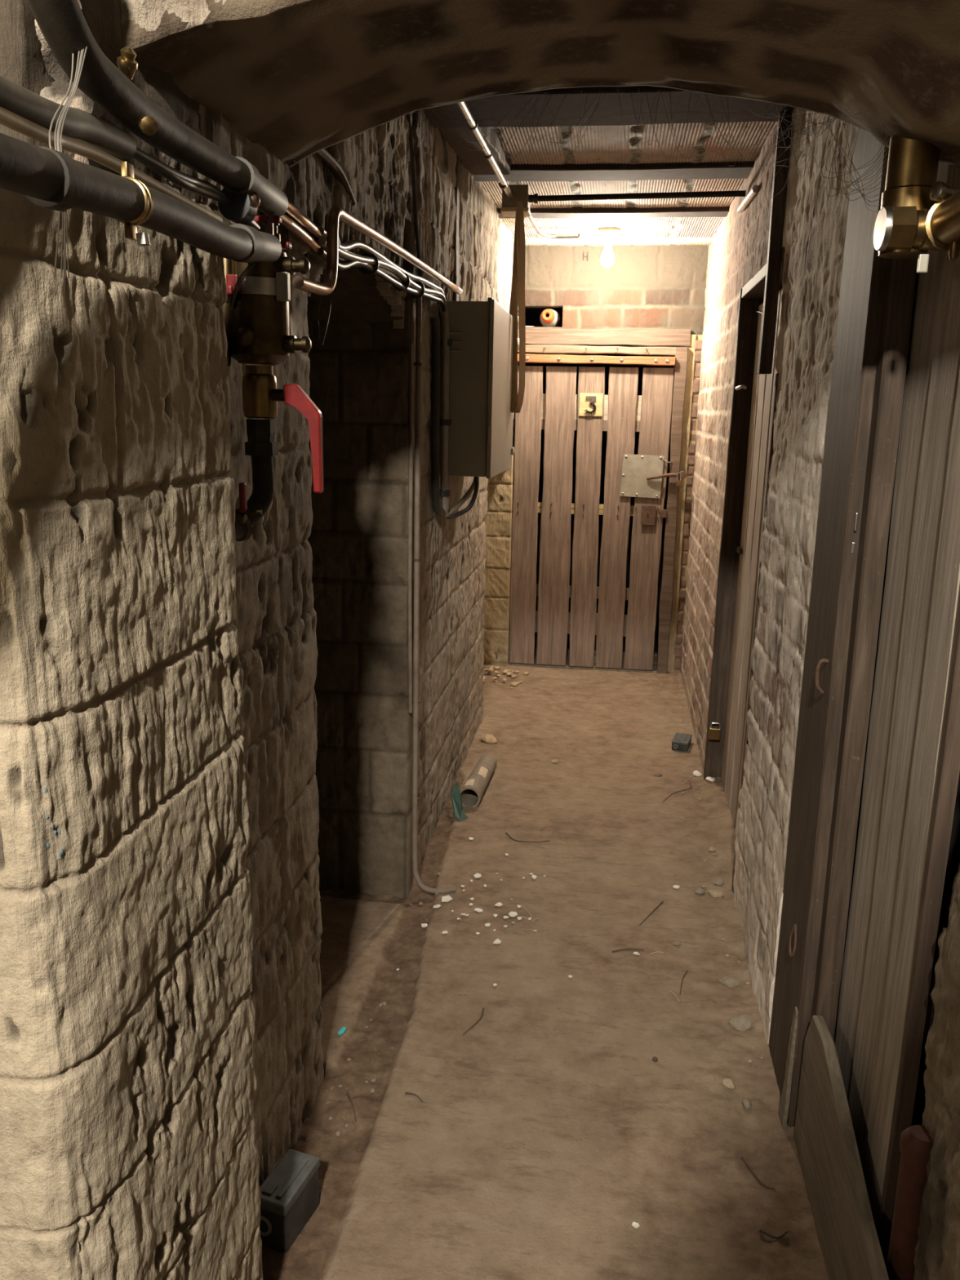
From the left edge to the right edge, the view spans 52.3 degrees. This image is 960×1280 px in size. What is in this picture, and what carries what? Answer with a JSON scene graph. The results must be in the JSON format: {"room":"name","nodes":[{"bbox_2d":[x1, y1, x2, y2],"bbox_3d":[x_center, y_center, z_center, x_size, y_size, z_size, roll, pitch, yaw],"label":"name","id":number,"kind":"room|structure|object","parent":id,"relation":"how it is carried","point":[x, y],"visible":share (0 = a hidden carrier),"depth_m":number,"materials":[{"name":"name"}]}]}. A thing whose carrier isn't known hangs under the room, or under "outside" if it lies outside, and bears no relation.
{"room":"underground passage","nodes":[
{"label":"underground passage","id":0,"kind":"room"},
{"bbox_2d":[33,0,93,164],"bbox_3d":[-0.818,-0.877,0.996,0.837,0.780,0.095,3,13,9],"label":"wall","id":1,"kind":"structure","parent":0,"point":[56,92],"depth_m":1.01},
{"bbox_2d":[0,188,262,1279],"bbox_3d":[-0.684,0.372,1.245,0.661,1.720,0.507,3,13,7],"label":"wall pier","id":2,"kind":"object","parent":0,"point":[129,1146],"visible":0.98,"depth_m":1.02,"materials":[{"name":"stone"}]},
{"bbox_2d":[0,75,136,159],"bbox_3d":[-0.388,-0.405,0.640,0.030,0.049,0.711,2,13,5],"label":"conduit","id":3,"kind":"object","parent":2,"relation":"attached to","point":[78,124],"visible":0.87,"depth_m":0.85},
{"bbox_2d":[0,133,281,262],"bbox_3d":[-0.342,-0.395,0.833,0.058,0.087,1.092,2,13,6],"label":"pipe","id":4,"kind":"object","parent":2,"relation":"attached to","point":[49,178],"visible":1,"depth_m":0.87,"materials":[{"name":"rubber"}]},
{"bbox_2d":[0,106,222,222],"bbox_3d":[-0.376,-0.408,0.756,0.020,0.034,0.941,2,13,5],"label":"cable","id":5,"kind":"object","parent":4,"relation":"attached to","point":[9,119],"visible":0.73,"depth_m":0.89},
{"bbox_2d":[131,146,260,231],"bbox_3d":[-0.328,-0.544,1.174,0.049,0.043,0.422,3,13,7],"label":"cable","id":6,"kind":"object","parent":4,"relation":"attached to","point":[237,207],"visible":0.97,"depth_m":1.20,"materials":[{"name":"black plastic"}]},
{"bbox_2d":[231,211,274,310],"bbox_3d":[-0.302,-0.535,1.333,0.012,0.181,0.191,3,13,7],"label":"cable","id":7,"kind":"object","parent":4,"relation":"attached to","point":[235,292],"visible":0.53,"depth_m":1.30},
{"bbox_2d":[120,0,226,31],"bbox_3d":[0.155,-0.894,1.069,2.453,1.042,0.330,3,13,6],"label":"wall","id":8,"kind":"structure","parent":0,"point":[148,14],"depth_m":1.16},
{"bbox_2d":[0,0,518,1186],"bbox_3d":[-0.155,-0.495,3.431,0.075,2.450,4.800,3,13,7],"label":"wall","id":9,"kind":"structure","parent":0,"point":[275,622],"depth_m":1.96,"materials":[{"name":"stone"}]},
{"bbox_2d":[26,0,288,216],"bbox_3d":[-0.330,-0.629,1.023,0.056,0.239,0.795,2,13,4],"label":"pipe","id":10,"kind":"object","parent":9,"relation":"attached to","point":[63,24],"visible":0.98,"depth_m":0.94,"materials":[{"name":"rubber"}]},
{"bbox_2d":[48,46,87,278],"bbox_3d":[-0.344,-0.405,0.820,0.019,0.200,0.096,0,13,-5],"label":"tie","id":11,"kind":"object","parent":10,"relation":"hanging from","point":[64,223],"visible":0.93,"depth_m":0.80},
{"bbox_2d":[219,215,323,541],"bbox_3d":[-0.360,-0.386,1.451,0.219,0.473,0.144,-11,18,-41],"label":"valve","id":12,"kind":"object","parent":9,"relation":"attached to","point":[257,330],"visible":0.71,"depth_m":1.47,"materials":[{"name":"brown metal"}]},
{"bbox_2d":[235,327,254,346],"bbox_3d":[-0.343,-0.443,1.428,0.026,0.026,0.052,-1,13,-9],"label":"bolt","id":13,"kind":"object","parent":12,"relation":"on","point":[245,336],"depth_m":1.41,"materials":[{"name":"brown metal"}]},
{"bbox_2d":[235,482,262,525],"bbox_3d":[-0.354,-0.200,1.454,0.060,0.068,0.024,3,13,7],"label":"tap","id":14,"kind":"object","parent":12,"relation":"attached to","point":[241,517],"visible":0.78,"depth_m":1.45,"materials":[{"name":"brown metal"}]},
{"bbox_2d":[262,223,291,249],"bbox_3d":[-0.311,-0.599,1.460,0.058,0.060,0.026,3,13,7],"label":"tap","id":15,"kind":"object","parent":12,"relation":"on","point":[285,245],"depth_m":1.45,"materials":[{"name":"metal"}]},
{"bbox_2d":[282,256,310,275],"bbox_3d":[-0.280,-0.556,1.455,0.052,0.026,0.026,3,13,7],"label":"tap","id":16,"kind":"object","parent":12,"relation":"on","point":[291,265],"depth_m":1.45,"materials":[{"name":"brown metal"}]},
{"bbox_2d":[284,335,311,353],"bbox_3d":[-0.282,-0.447,1.480,0.052,0.026,0.026,3,13,7],"label":"tap","id":17,"kind":"object","parent":12,"relation":"on","point":[292,344],"depth_m":1.47,"materials":[{"name":"brown metal"}]},
{"bbox_2d":[257,200,326,259],"bbox_3d":[-0.322,-0.718,1.678,0.027,0.059,0.473,2,13,4],"label":"copper pipes","id":18,"kind":"object","parent":9,"relation":"attached to","point":[300,224],"visible":0.52,"depth_m":1.73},
{"bbox_2d":[290,148,355,205],"bbox_3d":[-0.301,-0.908,1.892,0.022,0.069,0.431,3,13,7],"label":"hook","id":19,"kind":"object","parent":9,"relation":"attached to","point":[323,154],"visible":0.39,"depth_m":1.96,"materials":[{"name":"metal"}]},
{"bbox_2d":[292,205,462,295],"bbox_3d":[-0.182,-0.908,2.473,0.032,0.245,1.771,3,13,7],"label":"copper pipe","id":20,"kind":"object","parent":9,"relation":"attached to","point":[335,213],"visible":1,"depth_m":1.79,"materials":[{"name":"metal"}]},
{"bbox_2d":[318,295,332,345],"bbox_3d":[-0.285,-0.586,1.795,0.016,0.090,0.049,3,13,7],"label":"cobweb","id":21,"kind":"object","parent":20,"relation":"attached to","point":[321,295],"visible":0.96,"depth_m":1.79},
{"bbox_2d":[316,226,479,519],"bbox_3d":[-0.195,-0.629,2.661,0.119,0.734,1.563,4,13,11],"label":"cable bundle","id":22,"kind":"object","parent":9,"relation":"attached to","point":[372,261],"visible":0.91,"depth_m":2.81,"materials":[{"name":"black plastic"}]},
{"bbox_2d":[406,113,421,276],"bbox_3d":[-0.181,-1.207,2.653,0.025,0.535,0.180,3,13,10],"label":"cable","id":23,"kind":"object","parent":9,"relation":"attached to","point":[411,143],"visible":0.59,"depth_m":2.68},
{"bbox_2d":[417,110,424,306],"bbox_3d":[-0.181,-1.249,2.836,0.024,0.530,0.117,3,13,7],"label":"strip","id":24,"kind":"object","parent":9,"relation":"attached to","point":[418,117],"visible":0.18,"depth_m":2.78,"materials":[{"name":"brown wood"}]},
{"bbox_2d":[431,315,445,516],"bbox_3d":[-0.136,-0.711,3.156,0.031,0.633,0.118,4,14,13],"label":"conduit","id":25,"kind":"object","parent":9,"relation":"attached to","point":[435,320],"visible":1,"depth_m":3.12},
{"bbox_2d":[452,155,460,301],"bbox_3d":[-0.093,-1.431,3.445,0.034,0.490,0.076,3,13,7],"label":"strip","id":26,"kind":"object","parent":9,"relation":"attached to","point":[455,296],"visible":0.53,"depth_m":3.43,"materials":[{"name":"brown wood"}]},
{"bbox_2d":[440,297,514,478],"bbox_3d":[0.007,-0.903,3.553,0.188,0.580,0.694,3,13,7],"label":"electrical box","id":27,"kind":"object","parent":9,"relation":"attached to","point":[480,433],"visible":0.8,"depth_m":3.25,"materials":[{"name":"grey metal"}]},
{"bbox_2d":[509,200,525,413],"bbox_3d":[0.141,-1.263,3.741,0.076,0.768,0.046,3,13,7],"label":"plank","id":28,"kind":"object","parent":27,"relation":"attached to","point":[517,287],"visible":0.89,"depth_m":3.73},
{"bbox_2d":[517,337,519,351],"bbox_3d":[0.183,-1.481,4.899,0.064,0.064,0.039,-1,13,-8],"label":"insulator","id":29,"kind":"object","parent":9,"relation":"attached to","point":[517,338],"visible":0.14,"depth_m":4.88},
{"bbox_2d":[306,226,403,323],"bbox_3d":[-0.690,-0.887,2.327,0.845,0.219,0.900,3,13,7],"label":"wall","id":30,"kind":"structure","parent":0,"point":[355,295],"depth_m":2.69,"materials":[{"name":"stone"}]},
{"bbox_2d":[306,219,414,898],"bbox_3d":[-0.633,-0.184,2.984,0.861,2.030,0.105,3,13,7],"label":"wall","id":31,"kind":"structure","parent":0,"point":[357,540],"depth_m":2.92,"materials":[{"name":"stone"}]},
{"bbox_2d":[408,297,456,893],"bbox_3d":[-0.135,-0.096,2.920,0.155,1.853,0.064,3,13,7],"label":"conduit","id":32,"kind":"object","parent":31,"relation":"attached to","point":[418,364],"visible":0.99,"depth_m":2.90,"materials":[{"name":"metal"}]},
{"bbox_2d":[483,446,514,666],"bbox_3d":[0.048,-0.473,5.811,0.272,1.330,0.129,3,13,7],"label":"wall column","id":33,"kind":"structure","parent":0,"point":[498,521],"depth_m":5.75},
{"bbox_2d":[122,0,959,168],"bbox_3d":[0.179,-0.646,1.320,2.464,0.476,0.764,3,13,7],"label":"arch","id":34,"kind":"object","parent":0,"point":[297,79],"depth_m":1.36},
{"bbox_2d":[524,307,562,327],"bbox_3d":[0.367,-1.871,5.742,0.340,0.205,0.460,3,13,7],"label":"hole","id":35,"kind":"structure","parent":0,"point":[532,315],"depth_m":5.92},
{"bbox_2d":[539,307,562,327],"bbox_3d":[0.411,-1.850,5.640,0.126,0.124,0.398,3,13,7],"label":"traffic cone","id":36,"kind":"object","parent":35,"relation":"in","point":[557,322],"visible":0.9,"depth_m":5.53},
{"bbox_2d":[262,647,828,1279],"bbox_3d":[0.177,0.727,3.589,2.400,0.121,5.750,3,13,7],"label":"floor","id":37,"kind":"structure","parent":0,"point":[535,1144],"depth_m":2.40,"materials":[{"name":"soil"}]},
{"bbox_2d":[259,1148,319,1252],"bbox_3d":[-0.365,1.057,1.848,0.072,0.108,0.131,6,14,19],"label":"box","id":38,"kind":"object","parent":37,"relation":"on","point":[289,1196],"visible":0.88,"depth_m":1.81,"materials":[{"name":"black plastic"}]},
{"bbox_2d":[335,1130,340,1136],"bbox_3d":[-0.304,1.058,2.096,0.012,0.008,0.012,3,13,7],"label":"crumb","id":39,"kind":"object","parent":37,"relation":"on","point":[338,1133],"visible":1,"depth_m":2.09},
{"bbox_2d":[337,1026,346,1035],"bbox_3d":[-0.340,0.963,2.407,0.014,0.004,0.032,7,14,24],"label":"scrap","id":40,"kind":"object","parent":37,"relation":"on","point":[343,1029],"visible":1,"depth_m":2.41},
{"bbox_2d":[346,1092,356,1121],"bbox_3d":[-0.285,1.036,2.174,0.006,0.011,0.099,-4,14,-19],"label":"twig","id":41,"kind":"object","parent":37,"relation":"on","point":[347,1093],"visible":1,"depth_m":2.18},
{"bbox_2d":[369,1088,374,1093],"bbox_3d":[-0.245,1.028,2.231,0.012,0.008,0.014,3,13,7],"label":"crumb","id":42,"kind":"object","parent":37,"relation":"on","point":[372,1090],"visible":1,"depth_m":2.23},
{"bbox_2d":[404,1092,422,1102],"bbox_3d":[-0.146,1.022,2.191,0.050,0.005,0.011,10,16,32],"label":"twig","id":43,"kind":"object","parent":37,"relation":"on","point":[406,1093],"visible":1,"depth_m":2.20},
{"bbox_2d":[421,923,427,927],"bbox_3d":[-0.167,0.856,2.933,0.018,0.005,0.023,-1,13,-9],"label":"flake","id":44,"kind":"object","parent":37,"relation":"on","point":[423,925],"visible":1,"depth_m":2.93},
{"bbox_2d":[441,895,453,902],"bbox_3d":[-0.103,0.812,3.073,0.035,0.004,0.039,3,13,7],"label":"flake","id":45,"kind":"object","parent":37,"relation":"on","point":[446,898],"visible":1,"depth_m":3.07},
{"bbox_2d":[450,782,467,820],"bbox_3d":[-0.089,0.616,3.746,0.048,0.079,0.197,-2,14,-13],"label":"shard","id":46,"kind":"object","parent":37,"relation":"on","point":[459,814],"visible":1,"depth_m":3.72},
{"bbox_2d":[462,1008,484,1035],"bbox_3d":[-0.011,0.961,2.459,0.015,0.005,0.121,7,14,23],"label":"twig","id":47,"kind":"object","parent":37,"relation":"on","point":[482,1010],"visible":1,"depth_m":2.46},
{"bbox_2d":[473,872,481,878],"bbox_3d":[-0.008,0.778,3.228,0.027,0.004,0.032,3,13,7],"label":"flake","id":48,"kind":"object","parent":37,"relation":"on","point":[477,875],"visible":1,"depth_m":3.23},
{"bbox_2d":[459,754,496,807],"bbox_3d":[-0.004,0.568,3.987,0.088,0.089,0.400,4,13,10],"label":"tube","id":49,"kind":"object","parent":37,"relation":"on","point":[473,790],"visible":0.97,"depth_m":3.90,"materials":[{"name":"grey cardboard"}]},
{"bbox_2d":[474,907,483,912],"bbox_3d":[-0.004,0.830,3.006,0.028,0.005,0.019,3,13,7],"label":"flake","id":50,"kind":"object","parent":37,"relation":"on","point":[477,909],"visible":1,"depth_m":3.01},
{"bbox_2d":[481,733,497,743],"bbox_3d":[0.044,0.461,4.555,0.079,0.041,0.076,3,13,7],"label":"stone","id":51,"kind":"object","parent":37,"relation":"on","point":[486,738],"visible":1,"depth_m":4.53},
{"bbox_2d":[488,667,493,672],"bbox_3d":[0.059,0.176,5.699,0.039,0.025,0.042,-10,17,-39],"label":"rubble stone","id":52,"kind":"object","parent":37,"relation":"on","point":[490,669],"visible":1,"depth_m":5.68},
{"bbox_2d":[493,666,500,670],"bbox_3d":[0.099,0.165,5.767,0.040,0.024,0.043,9,15,29],"label":"rubble stone","id":53,"kind":"object","parent":37,"relation":"on","point":[496,668],"visible":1,"depth_m":5.75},
{"bbox_2d":[493,938,501,943],"bbox_3d":[0.051,0.874,2.829,0.022,0.005,0.024,13,18,41],"label":"flake","id":54,"kind":"object","parent":37,"relation":"on","point":[497,940],"visible":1,"depth_m":2.83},
{"bbox_2d":[494,902,502,906],"bbox_3d":[0.058,0.824,3.045,0.021,0.005,0.024,10,16,34],"label":"flake","id":55,"kind":"object","parent":37,"relation":"on","point":[499,904],"visible":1,"depth_m":3.04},
{"bbox_2d":[508,911,517,916],"bbox_3d":[0.101,0.838,2.988,0.029,0.005,0.033,3,13,7],"label":"flake","id":56,"kind":"object","parent":37,"relation":"on","point":[511,913],"visible":1,"depth_m":2.99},
{"bbox_2d":[511,681,518,686],"bbox_3d":[0.194,0.246,5.480,0.042,0.023,0.042,3,13,7],"label":"rubble stone","id":57,"kind":"object","parent":37,"relation":"on","point":[514,683],"visible":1,"depth_m":5.47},
{"bbox_2d":[505,832,550,842],"bbox_3d":[0.163,0.716,3.516,0.169,0.007,0.054,6,14,21],"label":"twig","id":58,"kind":"object","parent":37,"relation":"on","point":[505,833],"visible":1,"depth_m":3.50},
{"bbox_2d":[551,759,558,763],"bbox_3d":[0.330,0.534,4.305,0.033,0.013,0.043,3,13,7],"label":"stone","id":59,"kind":"object","parent":37,"relation":"on","point":[554,761],"visible":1,"depth_m":4.29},
{"bbox_2d":[612,948,644,952],"bbox_3d":[0.424,0.889,2.805,0.094,0.004,0.012,-1,13,-8],"label":"twig","id":60,"kind":"object","parent":37,"relation":"on","point":[613,951],"visible":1,"depth_m":2.81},
{"bbox_2d":[631,1222,639,1228],"bbox_3d":[0.295,1.108,1.852,0.014,0.005,0.012,3,13,7],"label":"flake","id":61,"kind":"object","parent":37,"relation":"on","point":[634,1224],"visible":1,"depth_m":1.85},
{"bbox_2d":[639,901,662,925],"bbox_3d":[0.527,0.842,3.014,0.005,0.005,0.175,10,16,33],"label":"twig","id":62,"kind":"object","parent":37,"relation":"on","point":[662,901],"visible":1,"depth_m":3.01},
{"bbox_2d":[652,1056,657,1062],"bbox_3d":[0.417,1.000,2.332,0.013,0.010,0.016,-10,17,-40],"label":"stone","id":63,"kind":"object","parent":37,"relation":"on","point":[655,1059],"visible":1,"depth_m":2.33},
{"bbox_2d":[653,773,662,776],"bbox_3d":[0.759,0.577,4.171,0.038,0.013,0.027,3,13,7],"label":"stone","id":64,"kind":"object","parent":37,"relation":"on","point":[656,774],"visible":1,"depth_m":4.17,"materials":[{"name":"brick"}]},
{"bbox_2d":[672,884,679,888],"bbox_3d":[0.637,0.803,3.179,0.020,0.004,0.021,8,15,27],"label":"flake","id":65,"kind":"object","parent":37,"relation":"on","point":[676,886],"visible":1,"depth_m":3.18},
{"bbox_2d":[672,941,680,945],"bbox_3d":[0.571,0.880,2.838,0.021,0.014,0.019,-2,14,-15],"label":"stone","id":66,"kind":"object","parent":37,"relation":"on","point":[675,943],"visible":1,"depth_m":2.83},
{"bbox_2d":[662,782,692,802],"bbox_3d":[0.811,0.621,3.976,0.036,0.009,0.262,11,16,36],"label":"twig","id":67,"kind":"object","parent":37,"relation":"on","point":[689,783],"visible":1,"depth_m":3.99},
{"bbox_2d":[671,732,692,751],"bbox_3d":[0.935,0.473,4.531,0.076,0.047,0.136,6,14,19],"label":"box","id":68,"kind":"object","parent":37,"relation":"on","point":[681,741],"visible":1,"depth_m":4.48,"materials":[{"name":"black plastic"}]},
{"bbox_2d":[680,969,688,995],"bbox_3d":[0.548,0.927,2.646,0.010,0.005,0.124,6,14,20],"label":"twig","id":69,"kind":"object","parent":37,"relation":"on","point":[686,972],"visible":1,"depth_m":2.66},
{"bbox_2d":[693,770,702,776],"bbox_3d":[0.927,0.569,4.168,0.038,0.022,0.039,3,13,7],"label":"stone","id":70,"kind":"object","parent":37,"relation":"on","point":[695,773],"visible":1,"depth_m":4.16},
{"bbox_2d":[694,887,705,893],"bbox_3d":[0.708,0.808,3.146,0.035,0.018,0.038,3,13,7],"label":"stone","id":71,"kind":"object","parent":37,"relation":"on","point":[699,891],"visible":1,"depth_m":3.13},
{"bbox_2d":[705,776,715,782],"bbox_3d":[0.960,0.580,4.073,0.038,0.017,0.050,8,15,28],"label":"stone","id":72,"kind":"object","parent":37,"relation":"on","point":[708,778],"visible":1,"depth_m":4.06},
{"bbox_2d":[708,846,715,851],"bbox_3d":[0.822,0.741,3.460,0.027,0.014,0.030,3,13,7],"label":"stone","id":73,"kind":"object","parent":37,"relation":"on","point":[712,848],"visible":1,"depth_m":3.45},
{"bbox_2d":[707,889,724,897],"bbox_3d":[0.758,0.814,3.132,0.050,0.024,0.037,0,13,-6],"label":"stone","id":74,"kind":"object","parent":37,"relation":"on","point":[714,893],"visible":1,"depth_m":3.12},
{"bbox_2d":[713,876,724,885],"bbox_3d":[0.782,0.795,3.211,0.034,0.024,0.036,-2,13,-11],"label":"stone","id":75,"kind":"object","parent":37,"relation":"on","point":[717,881],"visible":1,"depth_m":3.20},
{"bbox_2d":[722,1078,735,1088],"bbox_3d":[0.573,1.021,2.247,0.030,0.017,0.029,3,13,7],"label":"stone","id":76,"kind":"object","parent":37,"relation":"on","point":[728,1082],"visible":1,"depth_m":2.24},
{"bbox_2d":[720,975,742,986],"bbox_3d":[0.681,0.927,2.655,0.056,0.022,0.039,-2,14,-13],"label":"stone","id":77,"kind":"object","parent":37,"relation":"on","point":[730,981],"visible":1,"depth_m":2.65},
{"bbox_2d":[728,1013,754,1031],"bbox_3d":[0.658,0.963,2.465,0.062,0.032,0.050,3,13,7],"label":"stone","id":78,"kind":"object","parent":37,"relation":"on","point":[744,1022],"visible":1,"depth_m":2.45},
{"bbox_2d":[742,1098,751,1110],"bbox_3d":[0.595,1.032,2.174,0.022,0.018,0.026,-2,13,-12],"label":"stone","id":79,"kind":"object","parent":37,"relation":"on","point":[746,1104],"visible":1,"depth_m":2.17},
{"bbox_2d":[741,1156,775,1189],"bbox_3d":[0.558,1.082,1.981,0.018,0.007,0.098,-5,15,-25],"label":"twig","id":80,"kind":"object","parent":37,"relation":"on","point":[742,1157],"visible":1,"depth_m":1.98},
{"bbox_2d":[759,1229,787,1238],"bbox_3d":[0.550,1.113,1.833,0.051,0.010,0.014,3,13,7],"label":"twig","id":81,"kind":"object","parent":37,"relation":"on","point":[760,1230],"visible":1,"depth_m":1.83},
{"bbox_2d":[777,1006,798,1128],"bbox_3d":[0.664,0.918,2.099,0.018,0.280,0.055,3,13,7],"label":"wood splinter","id":82,"kind":"object","parent":37,"relation":"on","point":[783,1112],"visible":0.99,"depth_m":2.09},
{"bbox_2d":[793,1015,888,1279],"bbox_3d":[0.615,1.011,1.578,0.022,0.355,0.962,3,13,7],"label":"plank","id":83,"kind":"object","parent":37,"relation":"on","point":[824,1137],"visible":0.94,"depth_m":1.76,"materials":[{"name":"brown wood"}]},
{"bbox_2d":[886,1124,933,1279],"bbox_3d":[0.661,0.975,1.519,0.060,0.476,0.073,3,13,7],"label":"pipe stub","id":84,"kind":"object","parent":37,"relation":"on","point":[916,1144],"visible":0.69,"depth_m":1.48,"materials":[{"name":"red metal"}]},
{"bbox_2d":[525,346,674,653],"bbox_3d":[0.843,-0.963,6.497,1.900,2.060,1.300,3,13,7],"label":"wall","id":85,"kind":"structure","parent":0,"point":[606,366],"depth_m":7.06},
{"bbox_2d":[508,244,708,672],"bbox_3d":[0.766,-0.999,5.660,1.280,2.450,0.135,3,13,7],"label":"wall","id":86,"kind":"structure","parent":0,"point":[655,286],"depth_m":5.41,"materials":[{"name":"brick"}]},
{"bbox_2d":[507,327,690,674],"bbox_3d":[0.662,-0.773,5.674,1.014,1.980,0.196,3,13,7],"label":"door","id":87,"kind":"structure","parent":86,"relation":"in","point":[559,411],"depth_m":5.62,"materials":[{"name":"brown wood"}]},
{"bbox_2d":[675,471,681,487],"bbox_3d":[1.114,-0.900,5.479,0.030,0.084,0.018,3,13,7],"label":"padlock","id":88,"kind":"object","parent":87,"relation":"hanging from","point":[678,482],"visible":1,"depth_m":5.47,"materials":[{"name":"gold metal"}]},
{"bbox_2d":[667,334,696,672],"bbox_3d":[1.149,-0.737,5.625,0.050,1.950,0.059,3,13,7],"label":"door frame","id":89,"kind":"structure","parent":86,"relation":"attached to","point":[691,351],"depth_m":5.58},
{"bbox_2d":[480,121,777,246],"bbox_3d":[0.524,-1.738,3.435,1.260,0.062,4.050,3,13,7],"label":"ceiling","id":90,"kind":"structure","parent":0,"point":[598,144],"depth_m":3.54,"materials":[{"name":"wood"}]},
{"bbox_2d":[438,127,510,174],"bbox_3d":[-0.019,-1.666,3.269,0.162,0.054,0.710,3,13,7],"label":"board","id":91,"kind":"object","parent":90,"relation":"attached to","point":[472,159],"visible":0.64,"depth_m":3.29,"materials":[{"name":"brown wood"}]},
{"bbox_2d":[500,184,538,217],"bbox_3d":[0.155,-1.702,3.789,0.141,0.100,0.134,3,13,7],"label":"junction box","id":92,"kind":"object","parent":90,"relation":"attached to","point":[522,193],"visible":0.7,"depth_m":3.76,"materials":[{"name":"black plastic"}]},
{"bbox_2d":[456,101,514,199],"bbox_3d":[-0.008,-1.491,2.884,0.031,0.038,1.830,3,13,7],"label":"conduit","id":93,"kind":"object","parent":92,"relation":"attached to","point":[472,122],"visible":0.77,"depth_m":3.01,"materials":[{"name":"metal"}]},
{"bbox_2d":[527,215,599,239],"bbox_3d":[0.266,-1.885,4.405,0.253,0.079,1.182,6,14,21],"label":"conduit","id":94,"kind":"object","parent":90,"relation":"attached to","point":[531,219],"visible":0.88,"depth_m":4.87,"materials":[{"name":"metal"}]},
{"bbox_2d":[422,85,793,127],"bbox_3d":[0.395,-1.513,2.718,1.170,0.073,0.321,3,13,7],"label":"beam","id":95,"kind":"structure","parent":90,"relation":"attached to","point":[500,105],"depth_m":2.72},
{"bbox_2d":[422,88,823,176],"bbox_3d":[0.352,-1.131,2.102,0.764,0.394,1.060,3,13,7],"label":"cobweb","id":96,"kind":"object","parent":95,"relation":"attached to","point":[672,112],"visible":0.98,"depth_m":1.76},
{"bbox_2d":[756,111,791,373],"bbox_3d":[0.850,-1.147,2.813,0.042,0.738,0.086,3,13,7],"label":"batten","id":97,"kind":"object","parent":95,"relation":"hanging from","point":[768,326],"visible":0.87,"depth_m":2.80,"materials":[{"name":"brown wood"}]},
{"bbox_2d":[597,227,620,267],"bbox_3d":[0.643,-1.958,4.895,0.112,0.178,0.112,3,13,7],"label":"ceiling lamp","id":98,"kind":"object","parent":90,"relation":"attached to","point":[608,235],"visible":1,"depth_m":4.87,"materials":[{"name":"beige"}]},
{"bbox_2d":[604,240,613,245],"bbox_3d":[0.643,-1.988,4.888,0.044,0.028,0.044,3,13,7],"label":"socket","id":99,"kind":"object","parent":98,"relation":"attached to","point":[607,242],"depth_m":4.87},
{"bbox_2d":[471,160,754,181],"bbox_3d":[0.532,-1.782,3.667,1.170,0.073,0.191,3,13,7],"label":"beam","id":100,"kind":"structure","parent":90,"relation":"attached to","point":[741,170],"depth_m":3.63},
{"bbox_2d":[512,236,713,244],"bbox_3d":[0.741,-2.124,5.144,1.170,0.073,0.091,3,13,7],"label":"beam","id":101,"kind":"structure","parent":90,"relation":"attached to","point":[671,240],"depth_m":5.13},
{"bbox_2d":[497,206,729,218],"bbox_3d":[0.638,-1.955,4.415,1.170,0.073,0.141,3,13,7],"label":"beam","id":102,"kind":"structure","parent":90,"relation":"attached to","point":[717,211],"depth_m":4.38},
{"bbox_2d":[680,106,856,1044],"bbox_3d":[1.021,-0.570,3.853,0.124,2.450,3.630,3,13,7],"label":"wall","id":103,"kind":"structure","parent":0,"point":[815,223],"depth_m":2.62,"materials":[{"name":"brick"}]},
{"bbox_2d":[537,190,746,201],"bbox_3d":[0.607,-1.688,3.720,0.785,0.032,0.020,3,13,7],"label":"conduit","id":104,"kind":"object","parent":103,"relation":"attached to","point":[740,193],"visible":1,"depth_m":3.71,"materials":[{"name":"black metal"}]},
{"bbox_2d":[703,246,786,892],"bbox_3d":[1.006,-0.253,3.400,0.233,2.020,1.150,3,13,7],"label":"door","id":105,"kind":"structure","parent":103,"relation":"in","point":[750,442],"depth_m":3.73,"materials":[{"name":"brown wood"}]},
{"bbox_2d":[708,722,720,740],"bbox_3d":[0.968,0.375,4.026,0.046,0.074,0.017,3,13,7],"label":"padlock","id":106,"kind":"object","parent":105,"relation":"attached to","point":[714,732],"visible":1,"depth_m":4.02,"materials":[{"name":"gold metal"}]},
{"bbox_2d":[737,185,759,213],"bbox_3d":[0.968,-1.592,3.535,0.025,0.043,0.441,3,13,7],"label":"conduit","id":107,"kind":"object","parent":103,"relation":"attached to","point":[753,191],"visible":1,"depth_m":3.48,"materials":[{"name":"metal"}]},
{"bbox_2d":[748,105,842,206],"bbox_3d":[0.653,-1.060,2.002,0.174,0.264,0.922,3,13,10],"label":"cobweb","id":108,"kind":"object","parent":103,"relation":"attached to","point":[792,122],"visible":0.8,"depth_m":1.79},
{"bbox_2d":[768,126,959,1267],"bbox_3d":[0.730,-0.011,1.710,0.176,2.330,0.904,3,13,7],"label":"door","id":109,"kind":"structure","parent":103,"relation":"in","point":[873,856],"depth_m":1.77,"materials":[{"name":"brown wood"}]},
{"bbox_2d":[913,863,959,1279],"bbox_3d":[0.751,0.271,0.726,0.347,2.230,1.287,3,13,7],"label":"wall","id":110,"kind":"structure","parent":0,"point":[937,1250],"depth_m":1.39,"materials":[{"name":"stone"}]},
{"bbox_2d":[873,136,959,273],"bbox_3d":[0.609,-0.594,1.095,0.136,0.260,0.801,3,13,7],"label":"pipe fitting","id":111,"kind":"object","parent":110,"relation":"attached to","point":[918,214],"visible":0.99,"depth_m":1.41,"materials":[{"name":"metal"}]},
{"bbox_2d":[821,123,888,211],"bbox_3d":[0.568,-0.730,1.507,0.082,0.156,0.131,3,13,7],"label":"cobweb","id":112,"kind":"object","parent":111,"relation":"attached to","point":[837,140],"visible":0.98,"depth_m":1.50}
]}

